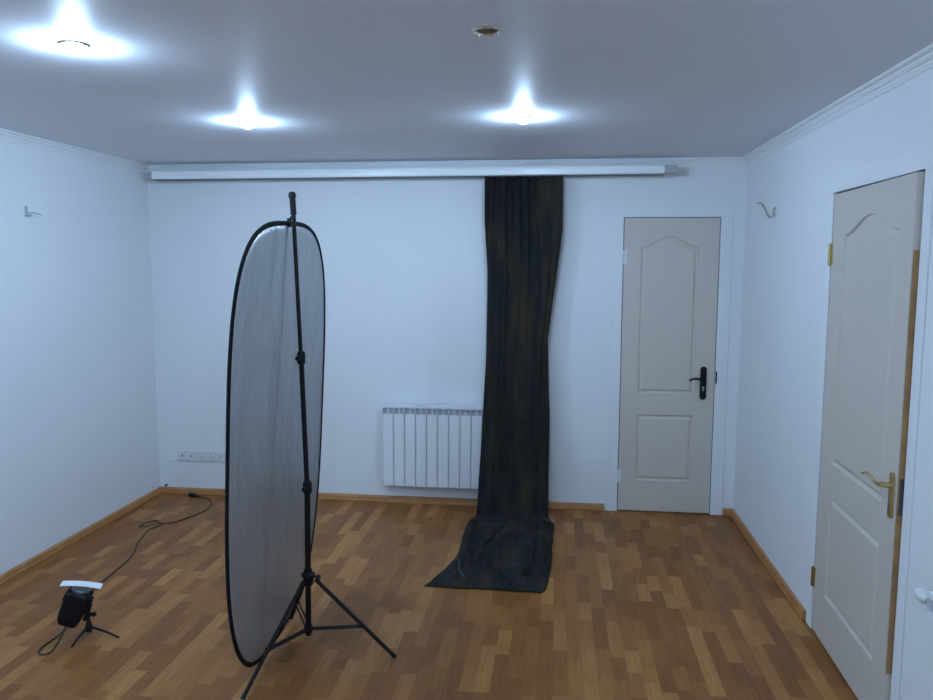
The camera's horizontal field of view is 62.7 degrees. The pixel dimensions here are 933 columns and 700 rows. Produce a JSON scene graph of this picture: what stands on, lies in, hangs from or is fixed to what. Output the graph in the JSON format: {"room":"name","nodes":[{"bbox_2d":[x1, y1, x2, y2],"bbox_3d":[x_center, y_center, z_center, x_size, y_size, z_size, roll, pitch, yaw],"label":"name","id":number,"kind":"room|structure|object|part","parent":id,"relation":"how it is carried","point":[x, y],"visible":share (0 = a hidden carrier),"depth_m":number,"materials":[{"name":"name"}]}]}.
{"room":"studio","nodes":[
{"label":"studio","id":0,"kind":"room"},
{"bbox_2d":[0,140,159,574],"bbox_3d":[-2.757,0.249,2.169,0.150,2.380,6.900,1,6,7],"label":"wall","id":1,"kind":"structure","parent":0,"point":[79,444],"depth_m":4.61,"materials":[{"name":"paint"}]},
{"bbox_2d":[25,206,41,215],"bbox_3d":[-2.392,-0.767,4.242,0.033,0.056,0.101,3,7,27],"label":"wall bracket","id":2,"kind":"object","parent":1,"relation":"attached to","point":[26,207],"visible":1,"depth_m":4.21,"materials":[{"name":"grey metal"}]},
{"bbox_2d":[0,128,148,172],"bbox_3d":[-2.657,-0.906,2.030,0.046,0.052,6.900,1,6,7],"label":"trim","id":3,"kind":"structure","parent":1,"relation":"attached to","point":[5,135],"depth_m":4.53,"materials":[{"name":"white"}]},
{"bbox_2d":[0,487,161,585],"bbox_3d":[-2.676,1.410,2.286,0.021,0.047,6.900,1,6,7],"label":"baseboard","id":4,"kind":"structure","parent":1,"relation":"attached to","point":[35,560],"depth_m":4.65,"materials":[{"name":"brown wood"}]},
{"bbox_2d":[0,493,857,699],"bbox_3d":[-0.644,1.525,2.053,4.414,0.120,7.200,1,6,7],"label":"floor","id":5,"kind":"structure","parent":0,"point":[634,604],"depth_m":3.66,"materials":[{"name":"brown wood"}]},
{"bbox_2d":[71,611,119,647],"bbox_3d":[-1.665,1.237,3.488,0.184,0.131,0.225,0,6,-5],"label":"tripod","id":6,"kind":"object","parent":5,"relation":"on","point":[88,628],"visible":1,"depth_m":3.46,"materials":[{"name":"black plastic"}]},
{"bbox_2d":[57,586,93,627],"bbox_3d":[-1.758,1.151,3.450,0.148,0.190,0.096,-1,6,-11],"label":"studio light","id":7,"kind":"object","parent":6,"relation":"on","point":[77,600],"visible":0.87,"depth_m":3.41,"materials":[{"name":"black plastic"}]},
{"bbox_2d":[71,586,90,594],"bbox_3d":[-1.734,1.075,3.445,0.076,0.039,0.078,1,6,7],"label":"lamp","id":8,"kind":"object","parent":7,"relation":"attached to","point":[75,590],"depth_m":3.43,"materials":[{"name":"clear glass"}]},
{"bbox_2d":[60,581,102,588],"bbox_3d":[-1.728,1.055,3.439,0.166,0.035,0.048,-1,6,-13],"label":"card","id":9,"kind":"object","parent":7,"relation":"on","point":[64,583],"visible":1,"depth_m":3.44,"materials":[{"name":"white"}]},
{"bbox_3d":[-1.728,1.282,3.418,0.013,0.056,0.095,2,7,18],"label":"leg","id":10,"kind":"part","parent":6,"relation":"part of","materials":[{"name":"black plastic"}]},
{"bbox_3d":[-1.635,1.277,3.468,0.131,0.057,0.013,0,6,3],"label":"leg","id":11,"kind":"part","parent":6,"relation":"part of","materials":[{"name":"black plastic"}]},
{"bbox_2d":[38,493,212,655],"bbox_3d":[-1.957,1.157,4.455,0.328,0.079,2.310,0,6,0],"label":"power cord","id":12,"kind":"object","parent":5,"relation":"on","point":[189,494],"visible":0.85,"depth_m":4.63,"materials":[{"name":"grey plastic"}]},
{"bbox_2d":[240,192,396,699],"bbox_3d":[-0.593,0.345,3.176,0.586,1.975,0.705,1,6,7],"label":"stand","id":13,"kind":"object","parent":5,"relation":"on","point":[308,575],"visible":0.98,"depth_m":3.21,"materials":[{"name":"black metal"}]},
{"bbox_2d":[225,221,325,666],"bbox_3d":[-0.782,0.375,3.252,0.128,1.826,1.205,1,6,5],"label":"reflector","id":14,"kind":"object","parent":13,"relation":"attached to","point":[265,518],"visible":0.92,"depth_m":3.08,"materials":[{"name":"silver fabric"}]},
{"bbox_3d":[-0.641,0.965,3.251,0.040,0.026,0.026,1,6,7],"label":"hub knob","id":15,"kind":"part","parent":13,"relation":"part of","materials":[{"name":"black plastic"}]},
{"bbox_2d":[147,166,746,514],"bbox_3d":[-0.220,-0.099,5.395,4.414,2.380,0.150,1,6,7],"label":"wall","id":16,"kind":"structure","parent":0,"point":[405,260],"depth_m":5.33,"materials":[{"name":"paint"}]},
{"bbox_2d":[177,450,224,461],"bbox_3d":[-1.942,0.780,5.617,0.375,0.078,0.014,1,6,7],"label":"strip","id":17,"kind":"object","parent":16,"relation":"attached to","point":[200,456],"visible":0.98,"depth_m":5.61,"materials":[{"name":"white plastic"}]},
{"bbox_2d":[178,452,185,459],"bbox_3d":[-2.090,0.778,5.631,0.056,0.056,0.004,1,6,7],"label":"outlet","id":18,"kind":"object","parent":17,"relation":"attached to","point":[181,455],"depth_m":5.63,"materials":[{"name":"grey plastic"}]},
{"bbox_2d":[188,452,194,459],"bbox_3d":[-2.017,0.780,5.622,0.056,0.056,0.004,1,6,7],"label":"outlet","id":19,"kind":"object","parent":17,"relation":"attached to","point":[191,455],"depth_m":5.62,"materials":[{"name":"grey plastic"}]},
{"bbox_2d":[198,453,204,459],"bbox_3d":[-1.944,0.781,5.616,0.057,0.057,0.008,1,6,7],"label":"power socket","id":20,"kind":"object","parent":17,"relation":"attached to","point":[201,456],"depth_m":5.61,"materials":[{"name":"grey plastic"}]},
{"bbox_2d":[207,453,213,460],"bbox_3d":[-1.871,0.782,5.607,0.057,0.057,0.008,1,6,7],"label":"power socket","id":21,"kind":"object","parent":17,"relation":"attached to","point":[210,456],"depth_m":5.61,"materials":[{"name":"grey plastic"}]},
{"bbox_2d":[217,453,223,460],"bbox_3d":[-1.798,0.783,5.598,0.057,0.057,0.008,1,6,7],"label":"power socket","id":22,"kind":"object","parent":17,"relation":"attached to","point":[220,456],"depth_m":5.60,"materials":[{"name":"grey plastic"}]},
{"bbox_2d":[160,486,603,510],"bbox_3d":[-0.662,1.062,5.489,3.250,0.049,0.022,1,6,7],"label":"baseboard","id":23,"kind":"structure","parent":16,"relation":"attached to","point":[165,490],"depth_m":5.46,"materials":[{"name":"brown wood"}]},
{"bbox_2d":[147,164,677,180],"bbox_3d":[-0.424,-1.185,5.149,3.572,0.061,0.150,1,6,7],"label":"rail","id":24,"kind":"object","parent":16,"relation":"attached to","point":[660,169],"visible":1,"depth_m":5.08,"materials":[{"name":"white plastic"}]},
{"bbox_2d":[424,176,562,591],"bbox_3d":[0.205,0.054,4.518,0.699,2.258,1.323,1,6,7],"label":"cloth","id":25,"kind":"object","parent":24,"relation":"hanging from","point":[507,545],"visible":1,"depth_m":5.08,"materials":[{"name":"grey fabric"}]},
{"bbox_2d":[381,404,482,488],"bbox_3d":[-0.194,0.667,5.347,0.803,0.568,0.104,1,6,7],"label":"radiator","id":26,"kind":"object","parent":16,"relation":"attached to","point":[424,445],"visible":0.87,"depth_m":5.30,"materials":[{"name":"white metal"}]},
{"bbox_2d":[384,408,392,413],"bbox_3d":[-0.543,0.420,5.328,0.066,0.045,0.004,1,6,7],"label":"grille","id":27,"kind":"object","parent":26,"relation":"attached to","point":[386,410],"depth_m":5.33,"materials":[{"name":"grey metal"}]},
{"bbox_2d":[395,408,403,413],"bbox_3d":[-0.466,0.421,5.319,0.066,0.045,0.004,1,6,7],"label":"grille","id":28,"kind":"object","parent":26,"relation":"attached to","point":[397,410],"depth_m":5.32,"materials":[{"name":"grey metal"}]},
{"bbox_2d":[406,408,414,413],"bbox_3d":[-0.389,0.423,5.310,0.066,0.045,0.004,1,6,7],"label":"grille","id":29,"kind":"object","parent":26,"relation":"attached to","point":[408,410],"depth_m":5.31,"materials":[{"name":"grey metal"}]},
{"bbox_2d":[417,409,425,414],"bbox_3d":[-0.312,0.424,5.301,0.066,0.045,0.004,1,6,7],"label":"grille","id":30,"kind":"object","parent":26,"relation":"attached to","point":[419,411],"depth_m":5.30,"materials":[{"name":"grey metal"}]},
{"bbox_2d":[428,409,436,414],"bbox_3d":[-0.235,0.425,5.291,0.066,0.045,0.004,1,6,7],"label":"grille","id":31,"kind":"object","parent":26,"relation":"attached to","point":[430,411],"depth_m":5.29,"materials":[{"name":"grey metal"}]},
{"bbox_2d":[439,409,447,414],"bbox_3d":[-0.159,0.426,5.282,0.066,0.045,0.004,1,6,7],"label":"grille","id":32,"kind":"object","parent":26,"relation":"attached to","point":[441,411],"depth_m":5.28,"materials":[{"name":"grey metal"}]},
{"bbox_2d":[450,409,458,414],"bbox_3d":[-0.082,0.427,5.273,0.066,0.045,0.004,1,6,7],"label":"grille","id":33,"kind":"object","parent":26,"relation":"attached to","point":[452,411],"depth_m":5.27,"materials":[{"name":"grey metal"}]},
{"bbox_2d":[461,410,470,415],"bbox_3d":[-0.005,0.429,5.264,0.066,0.045,0.004,1,6,7],"label":"grille","id":34,"kind":"object","parent":26,"relation":"attached to","point":[463,412],"depth_m":5.26,"materials":[{"name":"grey metal"}]},
{"bbox_2d":[472,410,481,415],"bbox_3d":[0.072,0.430,5.255,0.066,0.045,0.004,1,6,7],"label":"grille","id":35,"kind":"object","parent":26,"relation":"attached to","point":[474,412],"depth_m":5.25,"materials":[{"name":"grey metal"}]},
{"bbox_2d":[148,157,746,171],"bbox_3d":[-0.228,-1.245,5.171,4.114,0.052,0.046,1,6,7],"label":"trim","id":36,"kind":"structure","parent":16,"relation":"attached to","point":[700,161],"depth_m":5.14,"materials":[{"name":"white"}]},
{"bbox_2d":[607,207,733,514],"bbox_3d":[1.362,0.086,5.183,0.769,2.068,0.190,1,6,7],"label":"door","id":37,"kind":"structure","parent":16,"relation":"in","point":[667,270],"depth_m":5.14,"materials":[{"name":"paint"}]},
{"bbox_3d":[1.009,0.116,5.191,0.066,2.004,0.006,1,6,7],"label":"casing","id":38,"kind":"part","parent":37,"relation":"part of","materials":[{"name":"paint"}]},
{"bbox_3d":[1.360,-0.906,5.036,0.769,0.064,0.006,1,6,7],"label":"casing","id":39,"kind":"part","parent":37,"relation":"part of","materials":[{"name":"paint"}]},
{"bbox_3d":[1.537,0.196,5.104,0.113,0.028,0.052,1,6,7],"label":"lever","id":40,"kind":"part","parent":37,"relation":"part of","materials":[{"name":"black plastic"}]},
{"bbox_3d":[1.585,0.222,5.131,0.042,0.224,0.010,1,6,7],"label":"handle plate","id":41,"kind":"part","parent":37,"relation":"part of","materials":[{"name":"black plastic"}]},
{"bbox_3d":[1.701,0.127,5.108,0.078,2.004,0.006,1,6,7],"label":"casing","id":42,"kind":"part","parent":37,"relation":"part of","materials":[{"name":"paint"}]},
{"bbox_2d":[723,508,731,515],"bbox_3d":[1.776,1.102,5.199,0.068,0.047,0.021,1,6,7],"label":"baseboard","id":43,"kind":"structure","parent":16,"relation":"attached to","point":[726,512],"depth_m":5.19,"materials":[{"name":"brown wood"}]},
{"bbox_2d":[0,0,932,164],"bbox_3d":[-0.637,-0.950,1.781,4.414,0.100,7.200,1,6,7],"label":"ceiling","id":44,"kind":"structure","parent":0,"point":[157,82],"depth_m":2.79,"materials":[{"name":"white paint"}]},
{"bbox_2d":[58,40,89,54],"bbox_3d":[-1.250,-0.988,2.438,0.091,0.095,0.091,1,6,7],"label":"recessed light","id":45,"kind":"object","parent":44,"relation":"in","point":[72,47],"visible":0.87,"depth_m":2.42,"materials":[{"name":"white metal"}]},
{"bbox_3d":[-1.250,-0.982,2.439,0.049,0.083,0.049,1,6,7],"label":"bulb","id":46,"kind":"part","parent":45,"relation":"part of","materials":[{"name":"white glass"}]},
{"bbox_2d":[238,120,256,128],"bbox_3d":[-1.071,-1.132,3.748,0.091,0.095,0.091,1,6,7],"label":"recessed light","id":47,"kind":"object","parent":44,"relation":"in","point":[247,124],"visible":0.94,"depth_m":3.73,"materials":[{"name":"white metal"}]},
{"bbox_3d":[-1.071,-1.126,3.749,0.049,0.083,0.049,1,6,7],"label":"bulb","id":48,"kind":"part","parent":47,"relation":"part of","materials":[{"name":"white glass"}]},
{"bbox_2d":[472,25,501,36],"bbox_3d":[0.061,-0.979,2.276,0.091,0.071,0.091,1,6,7],"label":"recessed light","id":49,"kind":"object","parent":44,"relation":"in","point":[482,30],"visible":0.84,"depth_m":2.28,"materials":[{"name":"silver metal"}]},
{"bbox_2d":[513,115,532,123],"bbox_3d":[0.265,-1.112,3.599,0.091,0.095,0.091,1,6,7],"label":"recessed light","id":50,"kind":"object","parent":44,"relation":"in","point":[522,119],"visible":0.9,"depth_m":3.58,"materials":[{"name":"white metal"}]},
{"bbox_3d":[0.265,-1.106,3.600,0.049,0.083,0.049,1,6,7],"label":"bulb","id":51,"kind":"part","parent":50,"relation":"part of","materials":[{"name":"white glass"}]},
{"bbox_2d":[733,68,932,699],"bbox_3d":[1.476,0.316,1.664,0.150,2.380,6.900,1,6,7],"label":"wall","id":52,"kind":"structure","parent":0,"point":[784,261],"depth_m":3.84,"materials":[{"name":"paint"}]},
{"bbox_2d":[757,202,775,217],"bbox_3d":[1.745,-0.820,4.473,0.025,0.115,0.428,1,6,7],"label":"wire","id":53,"kind":"object","parent":52,"relation":"attached to","point":[774,208],"visible":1,"depth_m":4.39,"materials":[{"name":"grey"}]},
{"bbox_2d":[730,509,805,619],"bbox_3d":[1.707,1.185,4.435,0.021,0.047,1.562,1,6,7],"label":"baseboard","id":54,"kind":"structure","parent":52,"relation":"attached to","point":[800,610],"depth_m":4.21,"materials":[{"name":"brown wood"}]},
{"bbox_2d":[742,43,932,165],"bbox_3d":[1.382,-0.843,1.548,0.046,0.052,6.900,1,6,7],"label":"trim","id":55,"kind":"structure","parent":52,"relation":"attached to","point":[921,61],"depth_m":3.10,"materials":[{"name":"white"}]},
{"bbox_2d":[806,147,932,699],"bbox_3d":[1.586,0.321,3.051,0.220,2.068,0.980,1,6,7],"label":"door","id":56,"kind":"structure","parent":52,"relation":"in","point":[878,236],"depth_m":2.91,"materials":[{"name":"paint"}]},
{"bbox_3d":[1.618,0.303,3.506,0.006,2.004,0.070,1,6,7],"label":"casing","id":57,"kind":"part","parent":56,"relation":"part of","materials":[{"name":"paint"}]},
{"bbox_3d":[1.466,0.461,2.740,0.046,0.034,0.134,0,6,1],"label":"lever","id":58,"kind":"part","parent":56,"relation":"part of","materials":[{"name":"gold metal"}]},
{"bbox_3d":[1.566,-0.676,2.944,0.006,0.064,0.980,1,6,7],"label":"casing","id":59,"kind":"part","parent":56,"relation":"part of","materials":[{"name":"paint"}]},
{"bbox_3d":[1.489,0.509,2.688,0.010,0.164,0.030,1,6,8],"label":"handle plate","id":60,"kind":"part","parent":56,"relation":"part of","materials":[{"name":"gold metal"}]},
{"bbox_3d":[1.508,0.402,2.603,0.006,2.004,0.060,1,6,7],"label":"casing","id":61,"kind":"part","parent":56,"relation":"part of","materials":[{"name":"paint"}]},
{"bbox_2d":[914,588,932,699],"bbox_3d":[1.392,1.014,2.122,0.104,0.568,0.616,1,6,7],"label":"radiator","id":62,"kind":"object","parent":52,"relation":"attached to","point":[925,597],"visible":1,"depth_m":2.26,"materials":[{"name":"white metal"}]}
]}

